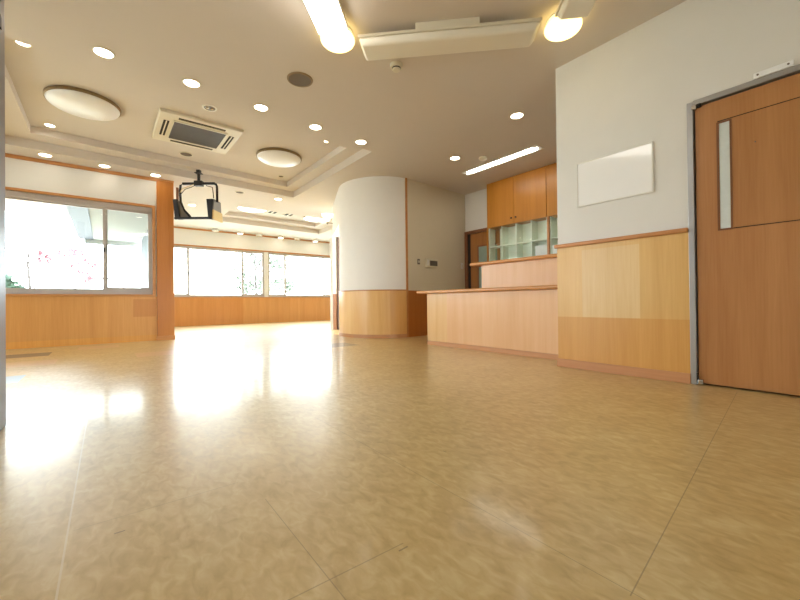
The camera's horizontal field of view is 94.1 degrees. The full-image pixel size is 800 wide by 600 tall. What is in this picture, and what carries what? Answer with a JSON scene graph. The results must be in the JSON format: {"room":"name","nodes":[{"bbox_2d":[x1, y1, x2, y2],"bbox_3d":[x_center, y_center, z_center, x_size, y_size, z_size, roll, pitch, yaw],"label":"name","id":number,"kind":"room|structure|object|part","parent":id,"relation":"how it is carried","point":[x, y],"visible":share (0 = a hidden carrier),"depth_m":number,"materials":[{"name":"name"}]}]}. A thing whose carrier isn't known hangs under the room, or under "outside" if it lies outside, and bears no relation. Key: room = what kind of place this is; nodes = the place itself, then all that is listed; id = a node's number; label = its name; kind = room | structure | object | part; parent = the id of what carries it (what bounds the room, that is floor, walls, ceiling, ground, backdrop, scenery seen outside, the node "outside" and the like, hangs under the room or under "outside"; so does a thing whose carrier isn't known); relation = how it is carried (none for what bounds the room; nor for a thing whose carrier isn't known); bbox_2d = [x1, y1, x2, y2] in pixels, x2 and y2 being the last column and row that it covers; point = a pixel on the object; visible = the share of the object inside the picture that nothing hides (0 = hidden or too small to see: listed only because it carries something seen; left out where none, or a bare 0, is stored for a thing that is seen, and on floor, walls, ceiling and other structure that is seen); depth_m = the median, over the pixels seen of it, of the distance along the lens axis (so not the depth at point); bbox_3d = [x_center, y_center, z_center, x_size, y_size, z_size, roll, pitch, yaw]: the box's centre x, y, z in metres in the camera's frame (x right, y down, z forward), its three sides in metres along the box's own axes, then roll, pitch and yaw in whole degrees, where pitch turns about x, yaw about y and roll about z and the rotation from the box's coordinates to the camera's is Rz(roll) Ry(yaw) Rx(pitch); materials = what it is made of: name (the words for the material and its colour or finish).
{"room":"community hall","nodes":[
{"label":"community hall","id":0,"kind":"room"},
{"bbox_2d":[5,157,156,296],"bbox_3d":[-6.537,-0.696,4.784,5.718,2.827,0.150,0,0,-38],"label":"wall","id":1,"kind":"structure","parent":0,"point":[23,174],"depth_m":5.86,"materials":[{"name":"white paint"}]},
{"bbox_2d":[5,190,152,293],"bbox_3d":[-5.459,-0.842,5.626,2.855,1.506,0.115,0,0,-38],"label":"window","id":2,"kind":"structure","parent":1,"relation":"in","point":[15,195],"depth_m":6.07,"materials":[{"name":"beige metal"}]},
{"bbox_3d":[-5.449,-0.832,5.669,1.569,1.346,0.030,0,0,-38],"label":"sash","id":3,"kind":"part","parent":2,"relation":"part of","materials":[{"name":"clear glass"}]},
{"bbox_3d":[-4.607,-0.837,6.292,0.652,1.346,0.030,0,0,-38],"label":"sash","id":4,"kind":"part","parent":2,"relation":"part of","materials":[{"name":"clear glass"}]},
{"bbox_2d":[5,187,155,295],"bbox_3d":[-5.415,-0.845,5.574,2.940,1.581,0.050,0,0,-38],"label":"trim","id":5,"kind":"structure","parent":1,"relation":"attached to","point":[6,188],"depth_m":6.07,"materials":[{"name":"orange wood"}]},
{"bbox_2d":[5,153,155,180],"bbox_3d":[-6.496,-2.085,4.721,5.717,0.052,0.030,0,0,-38],"label":"trim","id":6,"kind":"structure","parent":1,"relation":"attached to","point":[6,154],"depth_m":5.84,"materials":[{"name":"orange wood"}]},
{"bbox_2d":[6,296,156,349],"bbox_3d":[-6.476,0.334,4.713,5.717,0.765,0.012,0,0,-38],"label":"wainscoting panel","id":7,"kind":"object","parent":1,"relation":"attached to","point":[31,321],"depth_m":5.84,"materials":[{"name":"orange wood"}]},
{"bbox_2d":[156,178,174,339],"bbox_3d":[-4.203,-0.709,6.650,0.278,2.827,0.250,0,0,-38],"label":"wall column","id":8,"kind":"structure","parent":0,"point":[164,188],"depth_m":6.56,"materials":[{"name":"brown wood"}]},
{"bbox_2d":[174,228,329,296],"bbox_3d":[-4.393,-0.673,12.159,6.350,2.827,0.150,0,0,-38],"label":"wall","id":9,"kind":"structure","parent":0,"point":[181,236],"depth_m":11.86,"materials":[{"name":"beige paint"}]},
{"bbox_2d":[174,245,263,296],"bbox_3d":[-5.537,-0.821,11.236,2.810,1.465,0.115,0,0,-38],"label":"window","id":10,"kind":"structure","parent":9,"relation":"in","point":[175,246],"depth_m":11.32,"materials":[{"name":"beige metal"}]},
{"bbox_3d":[-6.358,-0.816,10.575,0.662,1.365,0.030,0,0,-38],"label":"sash","id":11,"kind":"part","parent":10,"relation":"part of","materials":[{"name":"clear glass"}]},
{"bbox_3d":[-5.556,-0.821,11.256,1.569,1.365,0.030,0,0,-38],"label":"sash","id":12,"kind":"part","parent":10,"relation":"part of","materials":[{"name":"clear glass"}]},
{"bbox_3d":[-4.709,-0.825,11.884,0.667,1.365,0.030,0,0,-38],"label":"sash","id":13,"kind":"part","parent":10,"relation":"part of","materials":[{"name":"clear glass"}]},
{"bbox_2d":[174,298,329,326],"bbox_3d":[-4.390,0.340,12.043,6.200,0.800,0.012,0,0,-38],"label":"trim","id":14,"kind":"structure","parent":9,"relation":"attached to","point":[187,311],"depth_m":11.70,"materials":[{"name":"brown wood"}]},
{"bbox_2d":[174,244,329,297],"bbox_3d":[-4.462,-0.830,12.004,6.050,1.540,0.050,0,0,-38],"label":"trim","id":15,"kind":"structure","parent":9,"relation":"attached to","point":[174,244],"depth_m":11.74,"materials":[{"name":"orange wood"}]},
{"bbox_2d":[174,226,329,242],"bbox_3d":[-4.410,-2.066,12.050,6.200,0.042,0.030,0,0,-38],"label":"trim","id":16,"kind":"structure","parent":9,"relation":"attached to","point":[174,226],"depth_m":11.50,"materials":[{"name":"orange wood"}]},
{"bbox_2d":[268,252,329,296],"bbox_3d":[-3.274,-0.833,13.033,2.710,1.465,0.115,0,0,-38],"label":"window","id":17,"kind":"structure","parent":9,"relation":"in","point":[269,253],"depth_m":12.56,"materials":[{"name":"beige metal"}]},
{"bbox_3d":[-4.083,-0.829,12.381,0.592,1.365,0.030,0,0,-38],"label":"sash","id":18,"kind":"part","parent":17,"relation":"part of","materials":[{"name":"clear glass"}]},
{"bbox_3d":[-3.342,-0.833,13.014,1.484,1.365,0.030,0,0,-38],"label":"sash","id":19,"kind":"part","parent":17,"relation":"part of","materials":[{"name":"clear glass"}]},
{"bbox_3d":[-2.507,-0.838,13.633,0.722,1.365,0.030,0,0,-38],"label":"sash","id":20,"kind":"part","parent":17,"relation":"part of","materials":[{"name":"clear glass"}]},
{"bbox_2d":[330,237,336,329],"bbox_3d":[-1.556,-0.385,8.698,0.095,2.150,0.150,0,0,-38],"label":"wall","id":21,"kind":"structure","parent":0,"point":[333,255],"depth_m":8.66,"materials":[{"name":"white paint"}]},
{"bbox_2d":[333,294,336,329],"bbox_3d":[-1.504,0.274,8.627,0.098,0.830,0.012,0,0,-38],"label":"trim","id":22,"kind":"structure","parent":21,"relation":"attached to","point":[334,295],"depth_m":8.62,"materials":[{"name":"brown wood"}]},
{"bbox_2d":[336,237,339,329],"bbox_3d":[-1.490,-0.386,8.732,0.050,2.150,0.200,0,0,-38],"label":"trim","id":23,"kind":"structure","parent":21,"relation":"attached to","point":[337,238],"depth_m":8.65,"materials":[{"name":"brown wood"}]},
{"bbox_2d":[332,189,338,236],"bbox_3d":[-1.314,-1.806,7.904,0.120,0.677,1.506,-1,0,-15],"label":"lintel","id":24,"kind":"object","parent":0,"point":[335,209],"visible":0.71,"depth_m":7.84,"materials":[{"name":"white paint"}]},
{"bbox_2d":[321,213,332,223],"bbox_3d":[-1.643,-1.826,8.419,0.270,0.230,0.270,-1,0,-15],"label":"wall sconce","id":25,"kind":"object","parent":24,"relation":"attached to","point":[327,216],"visible":0.97,"depth_m":8.35,"materials":[{"name":"white"}]},
{"bbox_2d":[4,0,685,241],"bbox_3d":[-1.959,-2.272,4.300,12.300,0.223,15.520,0,0,-38],"label":"ceiling","id":26,"kind":"structure","parent":0,"point":[242,54],"depth_m":4.03,"materials":[{"name":"white paint"}]},
{"bbox_2d":[13,40,32,47],"bbox_3d":[-3.475,-2.369,3.430,0.132,0.007,0.132,0,0,-38],"label":"recessed light","id":27,"kind":"object","parent":26,"relation":"in","point":[16,42],"visible":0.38,"depth_m":3.45,"materials":[{"name":"white"}]},
{"bbox_2d":[37,153,52,157],"bbox_3d":[-5.186,-2.116,5.439,0.168,0.007,0.168,0,0,-38],"label":"recessed light","id":28,"kind":"object","parent":26,"relation":"in","point":[40,154],"visible":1,"depth_m":5.44,"materials":[{"name":"white"}]},
{"bbox_2d":[43,123,55,127],"bbox_3d":[-4.709,-2.347,5.004,0.132,0.007,0.132,0,0,-38],"label":"recessed light","id":29,"kind":"object","parent":26,"relation":"in","point":[45,124],"visible":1,"depth_m":5.00,"materials":[{"name":"beige plastic"}]},
{"bbox_2d":[43,85,121,120],"bbox_3d":[-3.772,-2.303,4.444,0.716,0.121,0.716,0,0,-38],"label":"ceiling lamp","id":30,"kind":"object","parent":26,"relation":"attached to","point":[76,101],"visible":1,"depth_m":4.31,"materials":[{"name":"white plastic"}]},
{"bbox_2d":[91,46,115,58],"bbox_3d":[-2.587,-2.157,3.248,0.168,0.007,0.168,0,0,-38],"label":"recessed light","id":31,"kind":"object","parent":26,"relation":"in","point":[103,52],"visible":1,"depth_m":3.24,"materials":[{"name":"beige plastic"}]},
{"bbox_2d":[98,164,110,167],"bbox_3d":[-4.679,-2.119,5.893,0.168,0.007,0.168,0,0,-38],"label":"recessed light","id":32,"kind":"object","parent":26,"relation":"in","point":[100,165],"visible":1,"depth_m":5.90,"materials":[{"name":"white plastic"}]},
{"bbox_2d":[180,152,192,156],"bbox_3d":[-3.454,-2.353,6.013,0.190,0.009,0.190,0,0,-38],"label":"ceiling disc","id":33,"kind":"object","parent":26,"relation":"attached to","point":[186,154],"visible":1,"depth_m":6.02,"materials":[{"name":"beige plastic"}]},
{"bbox_2d":[182,78,200,87],"bbox_3d":[-2.078,-2.159,3.709,0.168,0.007,0.168,0,0,-38],"label":"recessed light","id":34,"kind":"object","parent":26,"relation":"in","point":[189,82],"visible":1,"depth_m":3.71,"materials":[{"name":"white"}]},
{"bbox_2d":[152,108,243,153],"bbox_3d":[-2.879,-2.344,5.282,0.997,0.047,0.997,0,0,-38],"label":"air conditioner","id":35,"kind":"object","parent":26,"relation":"attached to","point":[170,126],"visible":1,"depth_m":5.17,"materials":[{"name":"beige plastic"}]},
{"bbox_2d":[167,120,227,148],"bbox_3d":[-2.879,-2.327,5.282,0.660,0.012,0.640,0,0,-38],"label":"grille","id":36,"kind":"object","parent":35,"relation":"attached to","point":[177,130],"depth_m":5.24,"materials":[{"name":"beige plastic"}]},
{"bbox_2d":[173,170,222,222],"bbox_3d":[-3.546,-1.818,6.562,0.787,0.865,0.362,-1,0,0],"label":"bracket","id":37,"kind":"object","parent":26,"relation":"hanging from","point":[213,206],"visible":1,"depth_m":6.42,"materials":[{"name":"black metal"}]},
{"bbox_3d":[-3.918,-1.862,6.549,0.041,0.230,0.041,0,0,-23],"label":"post","id":38,"kind":"part","parent":37,"relation":"part of","materials":[{"name":"black metal"}]},
{"bbox_3d":[-3.726,-1.729,6.449,0.210,0.606,0.040,-1,0,0],"label":"arm","id":39,"kind":"part","parent":37,"relation":"part of","materials":[{"name":"black metal"}]},
{"bbox_3d":[-3.190,-1.865,6.455,0.076,0.339,0.040,-1,0,0],"label":"arm","id":40,"kind":"part","parent":37,"relation":"part of","materials":[{"name":"black metal"}]},
{"bbox_3d":[-3.220,-1.572,6.567,0.037,0.335,0.329,-1,0,0],"label":"plate","id":41,"kind":"part","parent":37,"relation":"part of","materials":[{"name":"grey metal"}]},
{"bbox_2d":[202,104,216,111],"bbox_3d":[-2.354,-2.367,4.601,0.170,0.020,0.170,0,0,-38],"label":"recessed light","id":42,"kind":"object","parent":26,"relation":"in","point":[207,107],"visible":1,"depth_m":4.59,"materials":[{"name":"white metal"}]},
{"bbox_2d":[237,206,264,211],"bbox_3d":[-3.712,-2.293,9.370,0.716,0.081,0.716,0,0,-38],"label":"ceiling lamp","id":43,"kind":"object","parent":26,"relation":"attached to","point":[240,208],"visible":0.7,"depth_m":9.37,"materials":[{"name":"white plastic"}]},
{"bbox_2d":[253,104,268,111],"bbox_3d":[-1.563,-2.162,4.185,0.168,0.007,0.168,0,0,-38],"label":"recessed light","id":44,"kind":"object","parent":26,"relation":"in","point":[259,107],"visible":1,"depth_m":4.18,"materials":[{"name":"white"}]},
{"bbox_2d":[256,147,301,167],"bbox_3d":[-1.990,-2.311,6.140,0.716,0.121,0.716,0,0,-38],"label":"ceiling lamp","id":45,"kind":"object","parent":26,"relation":"attached to","point":[276,157],"visible":1,"depth_m":5.97,"materials":[{"name":"white plastic"}]},
{"bbox_2d":[287,72,312,86],"bbox_3d":[-0.986,-2.169,3.669,0.250,0.010,0.250,0,0,-38],"label":"ceiling speaker","id":46,"kind":"object","parent":26,"relation":"attached to","point":[299,79],"visible":1,"depth_m":3.66,"materials":[{"name":"brown metal"}]},
{"bbox_2d":[303,216,325,221],"bbox_3d":[-2.373,-2.300,10.562,0.716,0.081,0.716,0,0,-38],"label":"ceiling lamp","id":47,"kind":"object","parent":26,"relation":"attached to","point":[312,219],"visible":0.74,"depth_m":10.47,"materials":[{"name":"white plastic"}]},
{"bbox_2d":[309,124,321,130],"bbox_3d":[-1.059,-2.164,4.663,0.168,0.007,0.168,0,0,-38],"label":"recessed light","id":48,"kind":"object","parent":26,"relation":"in","point":[316,127],"visible":1,"depth_m":4.66,"materials":[{"name":"white"}]},
{"bbox_2d":[303,0,348,34],"bbox_3d":[-0.602,-2.120,2.215,0.240,0.135,1.430,-1,0,7],"label":"ceiling lamp","id":49,"kind":"object","parent":26,"relation":"attached to","point":[328,17],"visible":1,"depth_m":2.70,"materials":[{"name":"beige plastic"}]},
{"bbox_2d":[321,26,354,52],"bbox_3d":[-0.508,-2.124,3.037,0.275,0.118,0.275,0,0,-38],"label":"globe lamp","id":50,"kind":"object","parent":26,"relation":"attached to","point":[344,42],"visible":0.79,"depth_m":3.00,"materials":[{"name":"white glass"}]},
{"bbox_2d":[355,139,366,144],"bbox_3d":[-0.536,-2.167,5.111,0.168,0.007,0.168,0,0,-38],"label":"recessed light","id":51,"kind":"object","parent":26,"relation":"in","point":[359,141],"visible":1,"depth_m":5.11,"materials":[{"name":"white"}]},
{"bbox_2d":[390,61,402,72],"bbox_3d":[-0.034,-2.155,3.452,0.116,0.060,0.116,0,0,-38],"label":"smoke detector","id":52,"kind":"object","parent":26,"relation":"attached to","point":[396,66],"visible":1,"depth_m":3.42,"materials":[{"name":"beige plastic"}]},
{"bbox_2d":[358,17,541,60],"bbox_3d":[0.383,-2.125,3.024,1.430,0.135,0.240,-1,0,7],"label":"ceiling lamp","id":53,"kind":"object","parent":26,"relation":"attached to","point":[462,35],"visible":1,"depth_m":2.96,"materials":[{"name":"beige plastic"}]},
{"bbox_2d":[450,156,460,159],"bbox_3d":[0.845,-2.177,5.715,0.168,0.007,0.168,0,0,-38],"label":"recessed light","id":54,"kind":"object","parent":26,"relation":"in","point":[452,157],"visible":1,"depth_m":5.71,"materials":[{"name":"white plastic"}]},
{"bbox_2d":[479,156,486,160],"bbox_3d":[1.272,-2.160,5.715,0.124,0.050,0.124,0,0,-38],"label":"smoke detector","id":55,"kind":"object","parent":26,"relation":"attached to","point":[482,158],"visible":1,"depth_m":5.68,"materials":[{"name":"beige plastic"}]},
{"bbox_2d":[462,145,543,174],"bbox_3d":[1.568,-2.175,5.874,0.180,0.024,1.420,0,0,-38],"label":"recessed light","id":56,"kind":"object","parent":26,"relation":"in","point":[535,148],"visible":1,"depth_m":5.78,"materials":[{"name":"white plastic"}]},
{"bbox_2d":[510,112,523,118],"bbox_3d":[1.391,-2.191,4.426,0.168,0.007,0.168,0,0,-38],"label":"recessed light","id":57,"kind":"object","parent":26,"relation":"in","point":[517,115],"visible":1,"depth_m":4.42,"materials":[{"name":"white"}]},
{"bbox_2d":[544,12,581,41],"bbox_3d":[1.280,-2.143,2.924,0.275,0.118,0.275,0,0,-38],"label":"globe lamp","id":58,"kind":"object","parent":26,"relation":"attached to","point":[556,29],"visible":0.85,"depth_m":2.88,"materials":[{"name":"white glass"}]},
{"bbox_2d":[555,0,595,18],"bbox_3d":[1.204,-2.139,2.079,0.240,0.135,1.430,-1,0,7],"label":"ceiling lamp","id":59,"kind":"object","parent":26,"relation":"attached to","point":[567,9],"visible":1,"depth_m":2.66,"materials":[{"name":"beige plastic"}]},
{"bbox_2d":[339,176,405,290],"bbox_3d":[-0.586,-0.746,6.756,1.381,2.827,0.420,-1,0,23],"label":"wall","id":60,"kind":"structure","parent":0,"point":[372,237],"depth_m":6.54,"materials":[{"name":"white paint"}]},
{"bbox_2d":[339,291,406,334],"bbox_3d":[-0.593,0.253,6.710,1.401,0.830,0.358,-1,0,23],"label":"trim","id":61,"kind":"structure","parent":60,"relation":"attached to","point":[360,312],"depth_m":6.53,"materials":[{"name":"brown wood"}]},
{"bbox_2d":[339,332,406,337],"bbox_3d":[-0.592,0.637,6.701,1.413,0.060,0.359,-1,0,23],"label":"baseboard","id":62,"kind":"structure","parent":60,"relation":"attached to","point":[340,334],"depth_m":6.52,"materials":[{"name":"brown wood"}]},
{"bbox_2d":[339,289,406,291],"bbox_3d":[-0.600,-0.167,6.706,1.413,0.020,0.359,-1,0,23],"label":"trim","id":63,"kind":"structure","parent":60,"relation":"attached to","point":[387,289],"depth_m":6.52,"materials":[{"name":"orange wood"}]},
{"bbox_2d":[0,320,799,599],"bbox_3d":[-1.928,0.727,4.282,12.300,0.120,15.520,0,0,-38],"label":"floor","id":64,"kind":"structure","parent":0,"point":[299,460],"depth_m":1.34,"materials":[{"name":"beige plastic"}]},
{"bbox_2d":[417,253,557,359],"bbox_3d":[1.266,0.063,4.822,0.740,1.148,2.360,0,0,-38],"label":"reception counter","id":65,"kind":"object","parent":64,"relation":"on","point":[514,311],"depth_m":4.50,"materials":[{"name":"brown wood"}]},
{"bbox_2d":[417,285,557,293],"bbox_3d":[1.264,-0.126,4.824,0.740,0.042,2.360,0,0,-38],"label":"countertop","id":66,"kind":"structure","parent":65,"relation":"on","point":[541,287],"depth_m":4.42,"materials":[{"name":"brown wood"}]},
{"bbox_3d":[1.093,0.610,4.584,0.016,0.055,2.213,0,0,-38],"label":"skirting","id":67,"kind":"part","parent":65,"relation":"part of","materials":[{"name":"brown wood"}]},
{"bbox_3d":[1.107,0.237,4.598,0.050,0.680,2.210,0,0,-38],"label":"panel","id":68,"kind":"part","parent":65,"relation":"part of","materials":[{"name":"brown wood"}]},
{"bbox_3d":[1.570,-0.313,4.485,0.040,0.321,1.445,0,0,-38],"label":"riser panel","id":69,"kind":"part","parent":65,"relation":"part of","materials":[{"name":"brown wood"}]},
{"bbox_3d":[2.450,0.143,6.120,0.248,0.978,2.340,0,0,-38],"label":"base cabinet","id":70,"kind":"object","parent":64,"relation":"on","visible":0},
{"bbox_2d":[487,229,488,260],"bbox_3d":[1.727,-0.796,7.046,0.225,1.083,0.021,0,0,-38],"label":"trim","id":71,"kind":"structure","parent":70,"relation":"on","point":[487,229],"depth_m":6.98,"materials":[{"name":"orange wood"}]},
{"bbox_2d":[489,217,546,260],"bbox_3d":[2.107,-0.841,6.574,0.216,1.000,1.185,0,0,-38],"label":"cubby shelf","id":72,"kind":"object","parent":70,"relation":"on","point":[519,240],"visible":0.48,"depth_m":6.59,"materials":[{"name":"green laminate"}]},
{"bbox_2d":[535,244,546,255],"bbox_3d":[2.350,-0.796,6.168,0.040,0.220,0.210,0,0,-38],"label":"paper stack","id":73,"kind":"object","parent":72,"relation":"on","point":[541,249],"visible":0.57,"depth_m":6.15,"materials":[{"name":"white paper"}]},
{"bbox_2d":[547,216,549,253],"bbox_3d":[2.485,-0.810,6.091,0.225,1.083,0.034,0,0,-38],"label":"trim","id":74,"kind":"structure","parent":70,"relation":"on","point":[548,217],"depth_m":6.02,"materials":[{"name":"orange wood"}]},
{"bbox_2d":[550,217,557,253],"bbox_3d":[2.841,-0.855,5.649,0.216,1.000,1.095,0,0,-38],"label":"cubby shelf","id":75,"kind":"object","parent":70,"relation":"on","point":[553,221],"visible":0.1,"depth_m":6.05,"materials":[{"name":"green laminate"}]},
{"bbox_2d":[552,244,557,253],"bbox_3d":[2.540,-0.790,5.930,0.040,0.200,0.210,0,0,-38],"label":"paper stack","id":76,"kind":"object","parent":75,"relation":"on","point":[553,249],"visible":0.21,"depth_m":5.97,"materials":[{"name":"white paper"}]},
{"bbox_2d":[407,179,464,290],"bbox_3d":[0.693,-0.756,7.204,1.674,2.827,0.130,0,0,-41],"label":"wall","id":77,"kind":"structure","parent":0,"point":[436,216],"depth_m":7.11,"materials":[{"name":"beige paint"}]},
{"bbox_2d":[405,178,408,336],"bbox_3d":[0.122,-0.754,6.611,0.036,2.827,0.023,0,0,-38],"label":"trim","id":78,"kind":"structure","parent":77,"relation":"attached to","point":[406,207],"depth_m":6.60,"materials":[{"name":"orange wood"}]},
{"bbox_2d":[408,290,427,336],"bbox_3d":[0.737,0.241,7.133,1.560,0.830,0.012,0,0,-41],"label":"trim","id":79,"kind":"structure","parent":77,"relation":"attached to","point":[417,302],"depth_m":6.76,"materials":[{"name":"brown wood"}]},
{"bbox_2d":[425,258,437,267],"bbox_3d":[0.597,-0.698,7.011,0.310,0.170,0.034,0,0,-41],"label":"intercom panel","id":80,"kind":"object","parent":77,"relation":"attached to","point":[429,262],"visible":1,"depth_m":6.99,"materials":[{"name":"beige plastic"}]},
{"bbox_2d":[465,188,543,231],"bbox_3d":[2.603,-0.782,6.229,0.130,2.827,4.100,0,0,-38],"label":"wall","id":81,"kind":"structure","parent":0,"point":[475,202],"depth_m":7.46,"materials":[{"name":"white paint"}]},
{"bbox_2d":[464,228,487,288],"bbox_3d":[1.617,-0.377,7.327,0.050,2.050,0.855,0,0,-38],"label":"trim","id":82,"kind":"structure","parent":81,"relation":"attached to","point":[467,235],"depth_m":7.61,"materials":[{"name":"brown wood"}]},
{"bbox_2d":[471,229,499,288],"bbox_3d":[1.667,-0.350,7.274,0.038,1.975,0.710,0,0,-38],"label":"door","id":83,"kind":"structure","parent":81,"relation":"in","point":[478,240],"depth_m":7.37,"materials":[{"name":"brown wood"}]},
{"bbox_2d":[487,166,546,229],"bbox_3d":[2.077,-1.765,6.580,0.244,0.838,1.198,0,0,-38],"label":"upper cabinet","id":84,"kind":"object","parent":81,"relation":"attached to","point":[520,198],"visible":1,"depth_m":6.47,"materials":[{"name":"orange wood"}]},
{"bbox_3d":[1.820,-1.759,6.765,0.020,0.826,0.582,0,0,-38],"label":"door","id":85,"kind":"part","parent":84,"relation":"part of","materials":[{"name":"orange wood"}]},
{"bbox_3d":[2.192,-1.766,6.296,0.020,0.826,0.604,0,0,-38],"label":"door","id":86,"kind":"part","parent":84,"relation":"part of","materials":[{"name":"orange wood"}]},
{"bbox_2d":[546,162,556,217],"bbox_3d":[2.806,-1.778,5.661,0.244,0.838,1.136,0,0,-38],"label":"upper cabinet","id":87,"kind":"object","parent":81,"relation":"attached to","point":[551,170],"visible":0.15,"depth_m":5.98,"materials":[{"name":"orange wood"}]},
{"bbox_2d":[556,0,799,244],"bbox_3d":[3.111,-0.816,1.608,0.130,2.827,5.030,0,0,-38],"label":"wall","id":88,"kind":"structure","parent":0,"point":[635,88],"depth_m":2.89,"materials":[{"name":"white paint"}]},
{"bbox_2d":[576,141,653,207],"bbox_3d":[1.794,-1.039,3.145,0.019,0.398,0.600,0,0,-38],"label":"whiteboard","id":89,"kind":"object","parent":88,"relation":"attached to","point":[629,172],"visible":1,"depth_m":3.12,"materials":[{"name":"white plastic"}]},
{"bbox_2d":[554,228,687,248],"bbox_3d":[1.794,-0.509,3.137,0.035,0.034,1.034,0,0,-38],"label":"trim","id":90,"kind":"structure","parent":88,"relation":"attached to","point":[680,230],"depth_m":3.04,"materials":[{"name":"orange wood"}]},
{"bbox_2d":[557,232,690,378],"bbox_3d":[1.815,0.063,3.132,0.012,1.115,1.014,0,0,-38],"label":"wainscoting","id":91,"kind":"structure","parent":88,"relation":"attached to","point":[624,302],"depth_m":3.06,"materials":[{"name":"brown wood"}]},
{"bbox_2d":[557,358,690,383],"bbox_3d":[1.808,0.583,3.126,0.012,0.075,1.024,0,0,-38],"label":"baseboard","id":92,"kind":"structure","parent":88,"relation":"attached to","point":[671,376],"depth_m":3.05,"materials":[{"name":"brown wood"}]},
{"bbox_2d":[687,64,799,384],"bbox_3d":[2.575,-0.426,2.216,0.078,2.065,1.378,0,0,-38],"label":"door frame","id":93,"kind":"structure","parent":88,"relation":"attached to","point":[691,107],"depth_m":2.71,"materials":[{"name":"metal"}]},
{"bbox_2d":[695,73,799,395],"bbox_3d":[2.576,-0.409,2.227,0.047,2.008,1.275,0,0,-38],"label":"door","id":94,"kind":"structure","parent":88,"relation":"in","point":[747,143],"depth_m":2.49,"materials":[{"name":"brown wood"}]},
{"bbox_3d":[2.620,-0.881,2.141,0.002,0.755,1.075,0,0,-38],"label":"inset panel","id":95,"kind":"part","parent":94,"relation":"part of","materials":[{"name":"brown wood"}]},
{"bbox_2d":[753,60,793,79],"bbox_3d":[2.391,-1.475,2.386,0.024,0.036,0.184,0,0,-38],"label":"wall plate","id":96,"kind":"object","parent":88,"relation":"attached to","point":[788,64],"visible":1,"depth_m":2.38,"materials":[{"name":"white plastic"}]},
{"bbox_3d":[-5.603,-0.683,8.457,0.150,2.827,4.442,0,0,-38],"label":"wall","id":97,"kind":"structure","parent":0,"visible":0},
{"bbox_2d":[65,205,147,246],"bbox_3d":[-6.404,-1.633,8.257,1.315,0.220,4.860,0,0,-38],"label":"eave","id":98,"kind":"object","parent":97,"relation":"attached to","point":[124,228],"visible":0.6,"depth_m":8.23,"materials":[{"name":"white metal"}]},
{"bbox_2d":[141,230,147,287],"bbox_3d":[-5.664,-0.299,8.403,0.015,2.660,4.442,0,0,-38],"label":"trim","id":99,"kind":"structure","parent":97,"relation":"attached to","point":[144,242],"depth_m":9.26,"materials":[{"name":"white"}]},
{"bbox_3d":[-0.194,-0.795,-0.525,0.130,2.827,5.800,0,0,-38],"label":"wall","id":100,"kind":"structure","parent":0,"visible":0},
{"bbox_2d":[0,0,5,431],"bbox_3d":[-2.056,-0.761,1.826,0.158,2.827,0.200,0,0,-38],"label":"trim","id":101,"kind":"structure","parent":100,"relation":"attached to","point":[2,9],"depth_m":1.89,"materials":[{"name":"grey metal"}]},
{"label":"outside","id":102,"kind":"structure","parent":0,"visible":0},
{"bbox_3d":[-22.476,1.353,28.310,80.000,0.050,47.680,0,0,-38],"label":"ground","id":103,"kind":"structure","parent":102,"visible":0},
{"bbox_2d":[6,273,25,287],"bbox_3d":[-9.656,0.141,8.682,1.559,1.871,0.978,0,0,-30],"label":"shrub","id":104,"kind":"object","parent":103,"relation":"on","point":[9,283],"visible":0.07,"depth_m":8.91,"materials":[{"name":"green plant"}]},
{"bbox_2d":[5,233,102,287],"bbox_3d":[-9.674,-0.485,10.283,0.911,3.143,2.371,-1,0,42],"label":"maple tree","id":105,"kind":"object","parent":103,"relation":"on","point":[40,253],"visible":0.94,"depth_m":10.54,"materials":[{"name":"grey plant"}]},
{"bbox_2d":[8,274,124,288],"bbox_3d":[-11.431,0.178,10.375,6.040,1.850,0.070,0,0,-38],"label":"fence","id":106,"kind":"object","parent":103,"relation":"on","point":[19,276],"visible":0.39,"depth_m":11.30,"materials":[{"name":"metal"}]},
{"bbox_3d":[-11.453,-0.677,10.396,6.000,0.070,0.030,0,0,-38],"label":"rail","id":107,"kind":"part","parent":106,"relation":"part of","materials":[{"name":"metal"}]},
{"bbox_2d":[230,252,297,293],"bbox_3d":[-5.860,-0.762,15.605,3.187,3.682,1.849,0,0,-38],"label":"leafy tree","id":108,"kind":"object","parent":103,"relation":"on","point":[274,263],"visible":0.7,"depth_m":15.29,"materials":[{"name":"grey plant"}]}
]}

